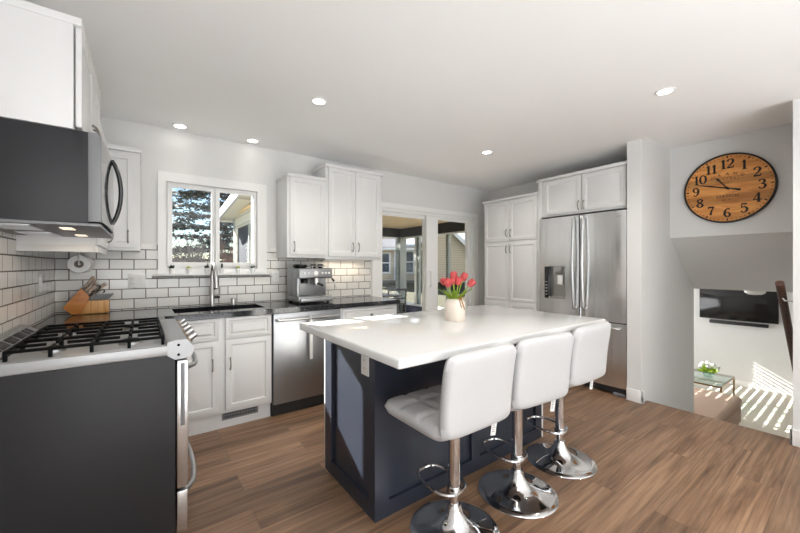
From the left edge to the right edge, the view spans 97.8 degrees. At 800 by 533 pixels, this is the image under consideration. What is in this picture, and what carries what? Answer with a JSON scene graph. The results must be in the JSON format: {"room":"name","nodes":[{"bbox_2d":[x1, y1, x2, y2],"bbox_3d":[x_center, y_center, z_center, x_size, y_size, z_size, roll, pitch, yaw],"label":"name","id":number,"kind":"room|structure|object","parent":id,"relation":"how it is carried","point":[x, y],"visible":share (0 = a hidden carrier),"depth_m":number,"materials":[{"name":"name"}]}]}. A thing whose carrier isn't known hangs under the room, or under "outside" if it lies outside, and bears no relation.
{"room":"kitchen","nodes":[
{"label":"kitchen","id":0,"kind":"room"},
{"bbox_2d":[233,208,250,262],"bbox_3d":[-2.030,0.197,5.088,0.130,2.180,3.160,0,0,-36],"label":"wall","id":1,"kind":"structure","parent":0,"point":[242,222],"depth_m":5.86,"materials":[{"name":"beige"}]},
{"bbox_2d":[100,116,489,304],"bbox_3d":[-0.612,0.147,4.083,5.200,2.640,0.140,0,0,-36],"label":"wall","id":2,"kind":"structure","parent":0,"point":[162,149],"depth_m":3.34,"materials":[{"name":"grey paint"}]},
{"bbox_2d":[106,143,140,251],"bbox_3d":[-2.228,-0.491,2.563,0.522,0.757,0.372,0,0,-36],"label":"upper cabinet","id":3,"kind":"object","parent":2,"relation":"attached to","point":[126,238],"visible":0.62,"depth_m":2.55,"materials":[{"name":"white paint"}]},
{"bbox_2d":[76,252,85,264],"bbox_3d":[-2.315,-0.059,2.533,0.024,0.101,0.315,0,0,-36],"label":"paper towel holder","id":4,"kind":"object","parent":3,"relation":"attached to","point":[79,253],"visible":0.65,"depth_m":2.43,"materials":[{"name":"silver metal"}]},
{"bbox_2d":[67,256,94,272],"bbox_3d":[-2.322,-0.013,2.543,0.122,0.122,0.261,0,0,-36],"label":"paper towel roll","id":5,"kind":"object","parent":4,"relation":"hanging from","point":[87,264],"visible":0.94,"depth_m":2.45,"materials":[{"name":"paper"}]},
{"bbox_2d":[166,181,256,268],"bbox_3d":[-1.728,-0.353,3.232,0.755,0.760,0.106,0,0,-36],"label":"window","id":6,"kind":"structure","parent":2,"relation":"in","point":[215,191],"depth_m":3.20,"materials":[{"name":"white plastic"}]},
{"bbox_2d":[153,171,270,275],"bbox_3d":[-1.677,-0.359,3.185,0.940,0.884,0.102,0,0,-36],"label":"trim","id":7,"kind":"structure","parent":2,"relation":"attached to","point":[163,176],"depth_m":3.16,"materials":[{"name":"white wood"}]},
{"bbox_2d":[169,265,174,273],"bbox_3d":[-1.947,0.029,2.971,0.051,0.080,0.045,0,0,-20],"label":"succulent pot","id":8,"kind":"object","parent":7,"relation":"on","point":[171,268],"visible":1,"depth_m":2.96,"materials":[{"name":"white ceramic"}]},
{"bbox_2d":[186,266,191,273],"bbox_3d":[-1.843,0.036,3.046,0.046,0.066,0.043,0,0,-36],"label":"succulent pot","id":9,"kind":"object","parent":7,"relation":"on","point":[188,269],"visible":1,"depth_m":3.03,"materials":[{"name":"white ceramic"}]},
{"bbox_2d":[204,263,209,273],"bbox_3d":[-1.732,0.021,3.126,0.048,0.095,0.045,0,0,-36],"label":"succulent pot","id":10,"kind":"object","parent":7,"relation":"on","point":[207,267],"visible":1,"depth_m":3.12,"materials":[{"name":"white ceramic"}]},
{"bbox_2d":[219,263,223,273],"bbox_3d":[-1.634,0.022,3.199,0.044,0.095,0.043,0,0,-36],"label":"succulent pot","id":11,"kind":"object","parent":7,"relation":"on","point":[221,269],"visible":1,"depth_m":3.19,"materials":[{"name":"white ceramic"}]},
{"bbox_2d":[250,265,254,272],"bbox_3d":[-1.418,0.030,3.356,0.044,0.078,0.051,0,0,7],"label":"succulent pot","id":12,"kind":"object","parent":7,"relation":"on","point":[252,268],"visible":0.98,"depth_m":3.34,"materials":[{"name":"white ceramic"}]},
{"bbox_2d":[55,243,369,313],"bbox_3d":[-1.446,0.091,3.369,2.714,0.552,0.020,0,0,-36],"label":"tiled wall","id":13,"kind":"structure","parent":2,"relation":"attached to","point":[352,278],"depth_m":3.01,"materials":[{"name":"white tile"}]},
{"bbox_2d":[128,273,145,287],"bbox_3d":[-2.149,0.119,2.848,0.115,0.115,0.009,0,0,-36],"label":"wall outlet","id":14,"kind":"object","parent":13,"relation":"attached to","point":[134,280],"visible":1,"depth_m":2.85,"materials":[{"name":"white plastic"}]},
{"bbox_2d":[272,270,278,281],"bbox_3d":[-1.252,0.102,3.510,0.070,0.115,0.008,0,0,-36],"label":"wall outlet","id":15,"kind":"object","parent":13,"relation":"attached to","point":[275,273],"visible":1,"depth_m":3.51,"materials":[{"name":"white plastic"}]},
{"bbox_2d":[276,172,326,258],"bbox_3d":[-0.983,-0.475,3.481,0.396,0.792,0.372,0,0,-36],"label":"upper cabinet","id":16,"kind":"object","parent":2,"relation":"attached to","point":[300,199],"visible":1,"depth_m":3.36,"materials":[{"name":"white paint"}]},
{"bbox_2d":[312,163,382,259],"bbox_3d":[-0.560,-0.545,3.792,0.691,0.957,0.372,0,0,-36],"label":"upper cabinet","id":17,"kind":"object","parent":2,"relation":"attached to","point":[352,195],"visible":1,"depth_m":3.65,"materials":[{"name":"white paint"}]},
{"bbox_2d":[323,260,364,260],"bbox_3d":[-0.610,-0.060,3.861,0.500,0.014,0.030,0,0,-36],"label":"light","id":18,"kind":"object","parent":17,"relation":"attached to","point":[323,260],"visible":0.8,"depth_m":3.84,"materials":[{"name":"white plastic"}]},
{"bbox_2d":[372,202,477,305],"bbox_3d":[0.423,0.241,4.747,1.885,2.052,0.020,0,0,-36],"label":"trim","id":19,"kind":"structure","parent":2,"relation":"attached to","point":[376,264],"depth_m":4.80,"materials":[{"name":"white wood"}]},
{"bbox_2d":[381,207,472,310],"bbox_3d":[0.393,0.252,4.813,1.675,1.990,0.138,0,0,-36],"label":"door","id":20,"kind":"structure","parent":2,"relation":"in","point":[429,220],"depth_m":4.82,"materials":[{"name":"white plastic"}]},
{"bbox_2d":[239,204,448,228],"bbox_3d":[-0.543,-0.913,6.172,3.850,0.040,3.140,0,0,-36],"label":"ceiling","id":21,"kind":"structure","parent":0,"point":[387,221],"depth_m":7.16,"materials":[{"name":"beige wood"}]},
{"bbox_2d":[24,0,799,190],"bbox_3d":[1.856,-1.273,0.735,5.200,0.200,8.460,0,0,-36],"label":"ceiling","id":22,"kind":"structure","parent":0,"point":[415,88],"depth_m":2.12,"materials":[{"name":"white paint"}]},
{"bbox_2d":[172,123,187,128],"bbox_3d":[-1.840,-1.170,2.917,0.120,0.006,0.120,0,0,-36],"label":"recessed light","id":23,"kind":"object","parent":22,"relation":"in","point":[177,125],"visible":1,"depth_m":2.91,"materials":[{"name":"white"}]},
{"bbox_2d":[246,138,258,142],"bbox_3d":[-1.378,-1.170,3.258,0.120,0.006,0.120,0,0,-36],"label":"recessed light","id":24,"kind":"object","parent":22,"relation":"in","point":[251,140],"visible":1,"depth_m":3.25,"materials":[{"name":"white"}]},
{"bbox_2d":[310,97,327,104],"bbox_3d":[-0.576,-1.170,2.479,0.120,0.006,0.120,0,0,-36],"label":"recessed light","id":25,"kind":"object","parent":22,"relation":"in","point":[315,100],"visible":1,"depth_m":2.47,"materials":[{"name":"white"}]},
{"bbox_2d":[481,150,492,153],"bbox_3d":[0.895,-1.170,3.588,0.120,0.006,0.120,0,0,-36],"label":"recessed light","id":26,"kind":"object","parent":22,"relation":"in","point":[485,151],"visible":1,"depth_m":3.59,"materials":[{"name":"white"}]},
{"bbox_2d":[654,86,675,95],"bbox_3d":[1.777,-1.170,2.337,0.120,0.006,0.120,0,0,-36],"label":"recessed light","id":27,"kind":"object","parent":22,"relation":"in","point":[667,90],"visible":1,"depth_m":2.33,"materials":[{"name":"white"}]},
{"bbox_2d":[403,304,421,312],"bbox_3d":[-0.501,1.097,6.190,3.640,0.380,3.120,0,0,-36],"label":"wall","id":28,"kind":"structure","parent":0,"point":[409,308],"depth_m":8.08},
{"bbox_2d":[395,234,450,311],"bbox_3d":[-0.314,0.302,6.645,2.840,1.970,2.650,0,0,-36],"label":"post","id":29,"kind":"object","parent":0,"point":[400,243],"depth_m":7.98,"materials":[{"name":"white wood"}]},
{"bbox_2d":[382,231,464,308],"bbox_3d":[-0.499,0.112,6.204,3.660,1.590,3.140,0,0,-36],"label":"rail","id":30,"kind":"object","parent":29,"relation":"attached to","point":[458,232],"visible":0.11,"depth_m":7.89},
{"bbox_2d":[382,222,464,237],"bbox_3d":[-0.540,-0.788,6.168,3.750,0.210,3.130,0,0,-36],"label":"beam","id":31,"kind":"structure","parent":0,"point":[447,227],"depth_m":7.92,"materials":[{"name":"black wood"}]},
{"bbox_2d":[220,194,250,222],"bbox_3d":[-0.721,-1.073,6.215,4.065,0.520,3.420,0,0,-36],"label":"roof sunroom","id":32,"kind":"structure","parent":31,"relation":"on","point":[234,204],"depth_m":5.56,"materials":[{"name":"grey wood"}]},
{"bbox_2d":[175,384,799,532],"bbox_3d":[1.570,1.367,0.524,4.490,0.200,8.460,0,0,-36],"label":"floor","id":33,"kind":"structure","parent":0,"point":[661,468],"depth_m":2.06,"materials":[{"name":"wood"}]},
{"bbox_2d":[0,317,197,532],"bbox_3d":[-1.428,0.783,1.703,0.748,0.968,0.771,0,0,-36],"label":"gas range","id":34,"kind":"object","parent":33,"relation":"on","point":[94,420],"visible":1,"depth_m":1.41,"materials":[{"name":"grey metal"}]},
{"bbox_2d":[0,325,166,376],"bbox_3d":[-1.477,0.372,1.669,0.628,0.046,0.764,0,0,-36],"label":"cooktop","id":35,"kind":"object","parent":34,"relation":"in","point":[38,363],"depth_m":1.41,"materials":[{"name":"grey metal"}]},
{"bbox_2d":[177,314,271,436],"bbox_3d":[-1.532,0.832,2.895,0.760,0.870,0.621,0,0,-36],"label":"base cabinet","id":36,"kind":"object","parent":33,"relation":"on","point":[232,372],"visible":0.75,"depth_m":2.71,"materials":[{"name":"white paint"}]},
{"bbox_2d":[222,406,257,420],"bbox_3d":[-1.280,1.172,2.798,0.270,0.068,0.006,0,0,-36],"label":"floor register","id":37,"kind":"object","parent":36,"relation":"attached to","point":[251,410],"visible":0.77,"depth_m":2.79,"materials":[{"name":"grey metal"}]},
{"bbox_2d":[270,309,339,415],"bbox_3d":[-0.960,0.832,3.293,0.621,0.870,0.650,0,0,-36],"label":"dishwasher","id":38,"kind":"object","parent":33,"relation":"on","point":[297,379],"visible":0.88,"depth_m":3.01,"materials":[{"name":"silver metal"}]},
{"bbox_2d":[310,315,312,358],"bbox_3d":[-0.779,0.618,3.040,0.026,0.378,0.035,0,0,-36],"label":"hanging utensil","id":39,"kind":"object","parent":38,"relation":"hanging from","point":[311,320],"visible":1,"depth_m":3.03,"materials":[{"name":"white plastic"}]},
{"bbox_2d":[340,304,396,318],"bbox_3d":[-0.453,0.832,3.691,0.655,0.870,0.621,0,0,-36],"label":"base cabinet","id":40,"kind":"object","parent":33,"relation":"on","point":[354,312],"visible":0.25,"depth_m":3.45,"materials":[{"name":"white paint"}]},
{"bbox_2d":[324,339,542,522],"bbox_3d":[0.281,0.828,2.413,1.475,0.879,0.639,0,0,-36],"label":"kitchen island","id":41,"kind":"object","parent":33,"relation":"on","point":[376,457],"visible":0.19,"depth_m":1.91,"materials":[{"name":"blue paint"}]},
{"bbox_2d":[361,354,368,376],"bbox_3d":[-0.180,0.502,1.787,0.008,0.115,0.072,0,0,-36],"label":"island outlet","id":42,"kind":"object","parent":41,"relation":"attached to","point":[364,359],"visible":0.84,"depth_m":1.78,"materials":[{"name":"white plastic"}]},
{"bbox_2d":[300,305,605,368],"bbox_3d":[0.372,0.367,2.205,1.689,0.040,1.024,0,0,-36],"label":"island countertop","id":43,"kind":"structure","parent":41,"relation":"on","point":[410,339],"depth_m":1.86,"materials":[{"name":"white stone"}]},
{"bbox_2d":[445,294,464,320],"bbox_3d":[0.353,0.265,2.241,0.130,0.164,0.130,0,0,9],"label":"flower vase","id":44,"kind":"object","parent":43,"relation":"on","point":[454,308],"visible":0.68,"depth_m":2.19,"materials":[{"name":"beige ceramic"}]},
{"bbox_2d":[437,277,450,294],"bbox_3d":[0.293,0.155,2.239,0.099,0.170,0.054,0,0,19],"label":"tulip","id":45,"kind":"object","parent":44,"relation":"in","point":[441,279],"visible":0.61,"depth_m":2.24,"materials":[{"name":"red plant"}]},
{"bbox_2d":[443,278,452,298],"bbox_3d":[0.306,0.155,2.199,0.064,0.169,0.082,0,0,14],"label":"tulip","id":46,"kind":"object","parent":44,"relation":"in","point":[447,282],"visible":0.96,"depth_m":2.19,"materials":[{"name":"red plant"}]},
{"bbox_2d":[450,277,456,293],"bbox_3d":[0.343,0.153,2.182,0.043,0.172,0.109,0,0,-7],"label":"tulip","id":47,"kind":"object","parent":44,"relation":"in","point":[452,279],"visible":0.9,"depth_m":2.20,"materials":[{"name":"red plant"}]},
{"bbox_2d":[450,271,457,288],"bbox_3d":[0.348,0.135,2.255,0.048,0.209,0.048,0,0,-36],"label":"tulip","id":48,"kind":"object","parent":44,"relation":"in","point":[452,274],"visible":0.68,"depth_m":2.24,"materials":[{"name":"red plant"}]},
{"bbox_2d":[452,276,471,298],"bbox_3d":[0.376,0.152,2.199,0.144,0.175,0.070,0,0,-32],"label":"tulip","id":49,"kind":"object","parent":44,"relation":"in","point":[458,281],"visible":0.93,"depth_m":2.19,"materials":[{"name":"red plant"}]},
{"bbox_2d":[458,272,471,294],"bbox_3d":[0.411,0.138,2.245,0.100,0.203,0.046,0,0,-15],"label":"tulip","id":50,"kind":"object","parent":44,"relation":"in","point":[464,276],"visible":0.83,"depth_m":2.23,"materials":[{"name":"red plant"}]},
{"bbox_2d":[458,278,475,297],"bbox_3d":[0.417,0.159,2.213,0.111,0.164,0.103,0,0,-36],"label":"tulip","id":51,"kind":"object","parent":44,"relation":"in","point":[471,282],"visible":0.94,"depth_m":2.19,"materials":[{"name":"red plant"}]},
{"bbox_2d":[385,343,515,532],"bbox_3d":[0.246,0.802,1.640,0.501,0.930,0.510,0,0,-36],"label":"bar stool","id":52,"kind":"object","parent":33,"relation":"on","point":[474,394],"visible":1,"depth_m":1.50,"materials":[{"name":"white leather"}]},
{"bbox_2d":[482,192,537,310],"bbox_3d":[1.624,0.197,4.613,0.676,2.140,0.825,0,0,-36],"label":"pantry cabinet","id":53,"kind":"object","parent":33,"relation":"on","point":[511,223],"visible":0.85,"depth_m":4.39,"materials":[{"name":"white paint"}]},
{"bbox_2d":[478,332,573,518],"bbox_3d":[0.639,0.802,1.921,0.501,0.930,0.510,0,0,-31],"label":"bar stool","id":54,"kind":"object","parent":33,"relation":"on","point":[541,375],"visible":0.82,"depth_m":1.78,"materials":[{"name":"white leather"}]},
{"bbox_2d":[526,321,610,478],"bbox_3d":[1.031,0.802,2.243,0.501,0.930,0.510,0,0,-36],"label":"bar stool","id":55,"kind":"object","parent":33,"relation":"on","point":[590,345],"visible":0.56,"depth_m":2.13,"materials":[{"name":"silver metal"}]},
{"bbox_2d":[540,209,626,397],"bbox_3d":[2.122,0.358,3.853,0.730,1.818,0.895,0,0,-36],"label":"refrigerator","id":56,"kind":"object","parent":33,"relation":"on","point":[583,258],"visible":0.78,"depth_m":3.56,"materials":[{"name":"grey metal"}]},
{"bbox_3d":[-1.967,0.832,2.374,0.651,0.870,0.940,0,0,-36],"label":"base cabinet","id":57,"kind":"object","parent":33,"relation":"on","visible":0},
{"bbox_2d":[32,296,399,330],"bbox_3d":[-1.170,0.374,2.974,2.688,0.042,0.965,0,0,-36],"label":"countertop","id":58,"kind":"structure","parent":57,"relation":"on","point":[200,312],"depth_m":2.83,"materials":[{"name":"black stone"}]},
{"bbox_2d":[63,288,108,314],"bbox_3d":[-2.312,0.258,2.575,0.252,0.191,0.096,0,0,-40],"label":"knife block","id":59,"kind":"object","parent":58,"relation":"on","point":[79,303],"visible":0.94,"depth_m":2.53,"materials":[{"name":"brown wood"}]},
{"bbox_2d":[82,277,93,289],"bbox_3d":[-2.297,0.131,2.561,0.077,0.104,0.023,0,0,-40],"label":"kitchen knife","id":60,"kind":"object","parent":59,"relation":"in","point":[91,278],"visible":1,"depth_m":2.56,"materials":[{"name":"silver metal"}]},
{"bbox_2d":[84,280,95,291],"bbox_3d":[-2.288,0.152,2.566,0.073,0.098,0.022,0,0,-40],"label":"kitchen knife","id":61,"kind":"object","parent":59,"relation":"in","point":[93,281],"visible":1,"depth_m":2.57,"materials":[{"name":"silver metal"}]},
{"bbox_2d":[86,283,96,293],"bbox_3d":[-2.284,0.173,2.577,0.068,0.091,0.021,0,0,-40],"label":"kitchen knife","id":62,"kind":"object","parent":59,"relation":"in","point":[95,284],"visible":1,"depth_m":2.58,"materials":[{"name":"silver metal"}]},
{"bbox_2d":[89,285,104,295],"bbox_3d":[-2.268,0.185,2.609,0.096,0.084,0.012,0,0,-41],"label":"scissors","id":63,"kind":"object","parent":59,"relation":"in","point":[99,289],"visible":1,"depth_m":2.61,"materials":[{"name":"black plastic"}]},
{"bbox_2d":[89,282,107,294],"bbox_3d":[-2.281,0.172,2.635,0.112,0.102,0.028,0,0,-40],"label":"honing steel","id":64,"kind":"object","parent":59,"relation":"in","point":[104,284],"visible":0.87,"depth_m":2.64,"materials":[{"name":"silver metal"}]},
{"bbox_2d":[208,262,220,305],"bbox_3d":[-1.600,0.161,3.033,0.094,0.384,0.222,0,0,-36],"label":"kitchen faucet","id":65,"kind":"object","parent":58,"relation":"on","point":[214,284],"visible":1,"depth_m":3.07,"materials":[{"name":"silver metal"}]},
{"bbox_2d":[231,298,235,304],"bbox_3d":[-1.525,0.321,3.187,0.040,0.064,0.040,0,0,-36],"label":"soap dispenser","id":66,"kind":"object","parent":58,"relation":"on","point":[233,300],"visible":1,"depth_m":3.17,"materials":[{"name":"silver metal"}]},
{"bbox_2d":[287,264,336,303],"bbox_3d":[-0.850,0.168,3.438,0.398,0.370,0.377,0,0,-39],"label":"espresso machine","id":67,"kind":"object","parent":58,"relation":"on","point":[304,284],"visible":0.98,"depth_m":3.37,"materials":[{"name":"silver metal"}]},
{"bbox_2d":[299,297,332,302],"bbox_3d":[-0.830,0.321,3.373,0.333,0.036,0.162,0,0,-39],"label":"drip tray","id":68,"kind":"object","parent":67,"relation":"on","point":[301,299],"depth_m":3.29,"materials":[{"name":"silver metal"}]},
{"bbox_2d":[490,181,537,200],"bbox_3d":[2.116,0.047,4.645,0.140,2.440,2.194,0,0,-36],"label":"wall","id":69,"kind":"structure","parent":0,"point":[531,187],"depth_m":5.12,"materials":[{"name":"grey paint"}]},
{"bbox_2d":[627,137,693,412],"bbox_3d":[2.827,0.622,3.732,1.580,3.690,0.120,0,0,-36],"label":"wall","id":70,"kind":"structure","parent":0,"point":[660,292],"depth_m":3.42,"materials":[{"name":"grey paint"}]},
{"bbox_2d":[626,388,643,403],"bbox_3d":[2.201,1.210,3.263,0.041,0.115,0.135,0,0,-36],"label":"baseboard","id":71,"kind":"structure","parent":70,"relation":"attached to","point":[633,395],"depth_m":3.24,"materials":[{"name":"white wood"}]},
{"bbox_2d":[649,100,792,148],"bbox_3d":[2.855,-1.278,3.100,0.875,0.110,0.930,0,0,-36],"label":"ceiling","id":72,"kind":"structure","parent":0,"point":[782,113],"depth_m":3.06,"materials":[{"name":"white paint"}]},
{"bbox_2d":[670,122,792,237],"bbox_3d":[3.159,-0.758,3.324,0.120,0.930,0.930,0,0,-36],"label":"wall","id":73,"kind":"structure","parent":0,"point":[774,144],"depth_m":3.22,"materials":[{"name":"grey paint"}]},
{"bbox_2d":[684,152,777,222],"bbox_3d":[3.088,-0.733,3.289,0.036,0.650,0.650,0,0,-36],"label":"wall clock","id":74,"kind":"object","parent":73,"relation":"attached to","point":[729,187],"visible":1,"depth_m":3.27,"materials":[{"name":"brown wood"}]},
{"bbox_2d":[670,232,792,291],"bbox_3d":[3.443,-0.013,3.533,0.825,0.560,0.930,0,0,-36],"label":"ceiling","id":75,"kind":"structure","parent":0,"point":[747,262],"depth_m":3.52,"materials":[{"name":"grey paint"}]},
{"bbox_2d":[694,288,792,390],"bbox_3d":[7.396,1.367,6.769,0.140,2.200,5.320,0,0,-36],"label":"wall","id":76,"kind":"structure","parent":0,"point":[757,355],"depth_m":7.11,"materials":[{"name":"grey paint"}]},
{"bbox_2d":[709,319,768,327],"bbox_3d":[6.948,1.182,7.172,0.100,0.064,0.880,0,0,-36],"label":"soundbar","id":77,"kind":"object","parent":76,"relation":"attached to","point":[710,320],"visible":1,"depth_m":7.11,"materials":[{"name":"black plastic"}]},
{"bbox_2d":[700,289,778,323],"bbox_3d":[6.944,0.777,7.188,0.086,0.690,1.180,0,0,-36],"label":"television","id":78,"kind":"object","parent":76,"relation":"attached to","point":[737,305],"visible":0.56,"depth_m":7.12,"materials":[{"name":"black plastic"}]},
{"bbox_2d":[694,372,792,395],"bbox_3d":[7.375,2.412,6.667,0.015,0.110,5.180,0,0,-36],"label":"baseboard","id":79,"kind":"structure","parent":76,"relation":"attached to","point":[696,374],"depth_m":7.07,"materials":[{"name":"white wood"}]},
{"bbox_2d":[694,377,792,438],"bbox_3d":[5.550,2.567,5.346,4.720,0.200,5.220,0,0,-36],"label":"floor","id":80,"kind":"structure","parent":0,"point":[765,411],"depth_m":6.04,"materials":[{"name":"beige carpet"}]},
{"bbox_2d":[694,369,734,395],"bbox_3d":[5.501,2.240,6.441,0.940,0.454,0.844,0,0,-36],"label":"glass table","id":81,"kind":"object","parent":80,"relation":"on","point":[717,385],"visible":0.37,"depth_m":6.11,"materials":[{"name":"gold metal"}]},
{"bbox_2d":[697,360,719,376],"bbox_3d":[5.610,1.877,6.358,0.309,0.272,0.309,0,0,12],"label":"flower bowl","id":82,"kind":"object","parent":81,"relation":"on","point":[705,367],"visible":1,"depth_m":6.31,"materials":[{"name":"white plant"}]},
{"bbox_2d":[694,387,742,424],"bbox_3d":[4.280,2.240,5.367,1.620,0.455,1.181,0,0,-36],"label":"ottoman","id":83,"kind":"object","parent":80,"relation":"on","point":[712,404],"visible":0.23,"depth_m":5.12,"materials":[{"name":"beige fabric"}]},
{"bbox_2d":[793,98,799,430],"bbox_3d":[4.292,0.022,0.515,0.120,2.490,4.936,0,0,-36],"label":"wall","id":84,"kind":"structure","parent":0,"point":[796,103],"depth_m":2.45,"materials":[{"name":"grey paint"}]},
{"bbox_2d":[790,424,799,446],"bbox_3d":[4.282,1.210,0.516,0.133,0.115,4.949,0,0,-36],"label":"baseboard","id":85,"kind":"structure","parent":84,"relation":"attached to","point":[794,434],"depth_m":2.45,"materials":[{"name":"white wood"}]},
{"bbox_3d":[5.521,0.207,5.387,4.720,0.120,5.320,0,0,-36],"label":"ceiling","id":86,"kind":"structure","parent":0,"visible":0},
{"bbox_2d":[744,290,765,294],"bbox_3d":[4.323,0.309,4.248,0.210,0.085,0.210,0,0,-36],"label":"ceiling light","id":87,"kind":"object","parent":86,"relation":"attached to","point":[747,292],"visible":0.34,"depth_m":4.18,"materials":[{"name":"white plastic"}]},
{"bbox_3d":[1.831,1.367,4.434,0.570,0.200,2.194,0,0,-36],"label":"floor","id":88,"kind":"structure","parent":0,"visible":0},
{"bbox_2d":[537,161,626,310],"bbox_3d":[2.148,0.129,3.903,0.676,2.276,0.958,0,0,-36],"label":"upper cabinet","id":89,"kind":"object","parent":88,"relation":"on","point":[602,188],"visible":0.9,"depth_m":3.70,"materials":[{"name":"white paint"}]},
{"bbox_3d":[-0.555,1.402,6.188,3.750,0.230,3.180,0,0,-36],"label":"floor","id":90,"kind":"structure","parent":0,"visible":0},
{"bbox_2d":[382,293,401,310],"bbox_3d":[-0.719,0.914,6.452,1.340,0.745,0.720,0,0,-36],"label":"patio table","id":91,"kind":"object","parent":90,"relation":"on","point":[383,294],"visible":0.2,"depth_m":6.54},
{"bbox_2d":[387,288,406,313],"bbox_3d":[-0.167,0.845,6.319,0.410,0.886,0.458,0,0,-36],"label":"patio chair","id":92,"kind":"object","parent":90,"relation":"on","point":[402,289],"visible":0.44,"depth_m":6.22,"materials":[{"name":"black metal"}]},
{"bbox_3d":[-0.139,0.047,-0.823,0.140,2.440,8.320,0,0,-36],"label":"wall","id":93,"kind":"structure","parent":0,"visible":0},
{"bbox_2d":[0,231,54,332],"bbox_3d":[-1.753,0.082,1.491,0.008,0.570,2.680,0,0,-36],"label":"tiled wall","id":94,"kind":"structure","parent":93,"relation":"attached to","point":[21,302],"depth_m":1.91,"materials":[{"name":"white tile"}]},
{"bbox_2d":[39,274,41,292],"bbox_3d":[-2.261,0.110,2.195,0.009,0.115,0.070,0,0,-36],"label":"wall switch","id":95,"kind":"object","parent":94,"relation":"attached to","point":[40,275],"visible":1,"depth_m":2.18,"materials":[{"name":"white plastic"}]},
{"bbox_2d":[16,121,113,254],"bbox_3d":[-2.008,-0.468,2.141,0.364,0.780,0.620,0,0,-36],"label":"upper cabinet","id":96,"kind":"object","parent":94,"relation":"attached to","point":[23,242],"visible":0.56,"depth_m":1.89,"materials":[{"name":"white paint"}]},
{"bbox_2d":[0,0,100,136],"bbox_3d":[-1.595,-0.751,1.582,0.366,0.437,0.764,0,0,-36],"label":"upper cabinet","id":97,"kind":"object","parent":93,"relation":"attached to","point":[48,76],"visible":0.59,"depth_m":1.31,"materials":[{"name":"white paint"}]},
{"bbox_2d":[0,117,122,237],"bbox_3d":[-1.560,-0.343,1.607,0.446,0.379,0.758,0,0,-36],"label":"microwave","id":98,"kind":"object","parent":97,"relation":"attached to","point":[55,181],"visible":1,"depth_m":1.33,"materials":[{"name":"grey metal"}]},
{"bbox_3d":[3.499,0.622,2.922,1.460,3.690,0.120,0,0,-36],"label":"staircase","id":99,"kind":"structure","parent":0,"visible":0},
{"bbox_2d":[775,280,792,370],"bbox_3d":[3.257,0.684,2.871,1.331,1.161,0.085,0,0,-36],"label":"handrail","id":100,"kind":"object","parent":99,"relation":"attached to","point":[780,285],"visible":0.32,"depth_m":2.65,"materials":[{"name":"brown wood"}]},
{"label":"outside","id":101,"kind":"structure","parent":0,"visible":0},
{"bbox_2d":[382,282,464,306],"bbox_3d":[-10.862,1.488,31.587,80.000,1.332,56.260,0,0,-36],"label":"lawn","id":102,"kind":"structure","parent":101,"point":[385,286],"depth_m":16.44,"materials":[{"name":"beige plant"}]},
{"bbox_2d":[172,227,223,261],"bbox_3d":[-4.847,0.265,8.312,1.235,2.411,1.502,0,0,-36],"label":"bare shrub","id":103,"kind":"object","parent":102,"relation":"on","point":[198,254],"visible":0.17,"depth_m":8.20,"materials":[{"name":"grey plant"}]},
{"bbox_2d":[172,189,232,261],"bbox_3d":[-7.109,-2.399,14.420,7.950,7.770,8.167,0,0,19],"label":"cedar tree","id":104,"kind":"object","parent":102,"relation":"on","point":[197,195],"visible":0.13,"depth_m":13.34,"materials":[{"name":"green plant"}]},
{"bbox_2d":[220,230,232,261],"bbox_3d":[-4.745,0.134,10.256,1.564,2.673,1.397,0,0,16],"label":"bare shrub","id":105,"kind":"object","parent":102,"relation":"on","point":[230,250],"visible":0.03,"depth_m":9.92,"materials":[{"name":"brown plant"}]},
{"bbox_2d":[382,233,464,283],"bbox_3d":[0.944,-1.408,20.924,9.900,5.350,7.490,0,0,0],"label":"house","id":106,"kind":"structure","parent":102,"relation":"on","point":[457,240],"depth_m":18.22,"materials":[{"name":"beige"}]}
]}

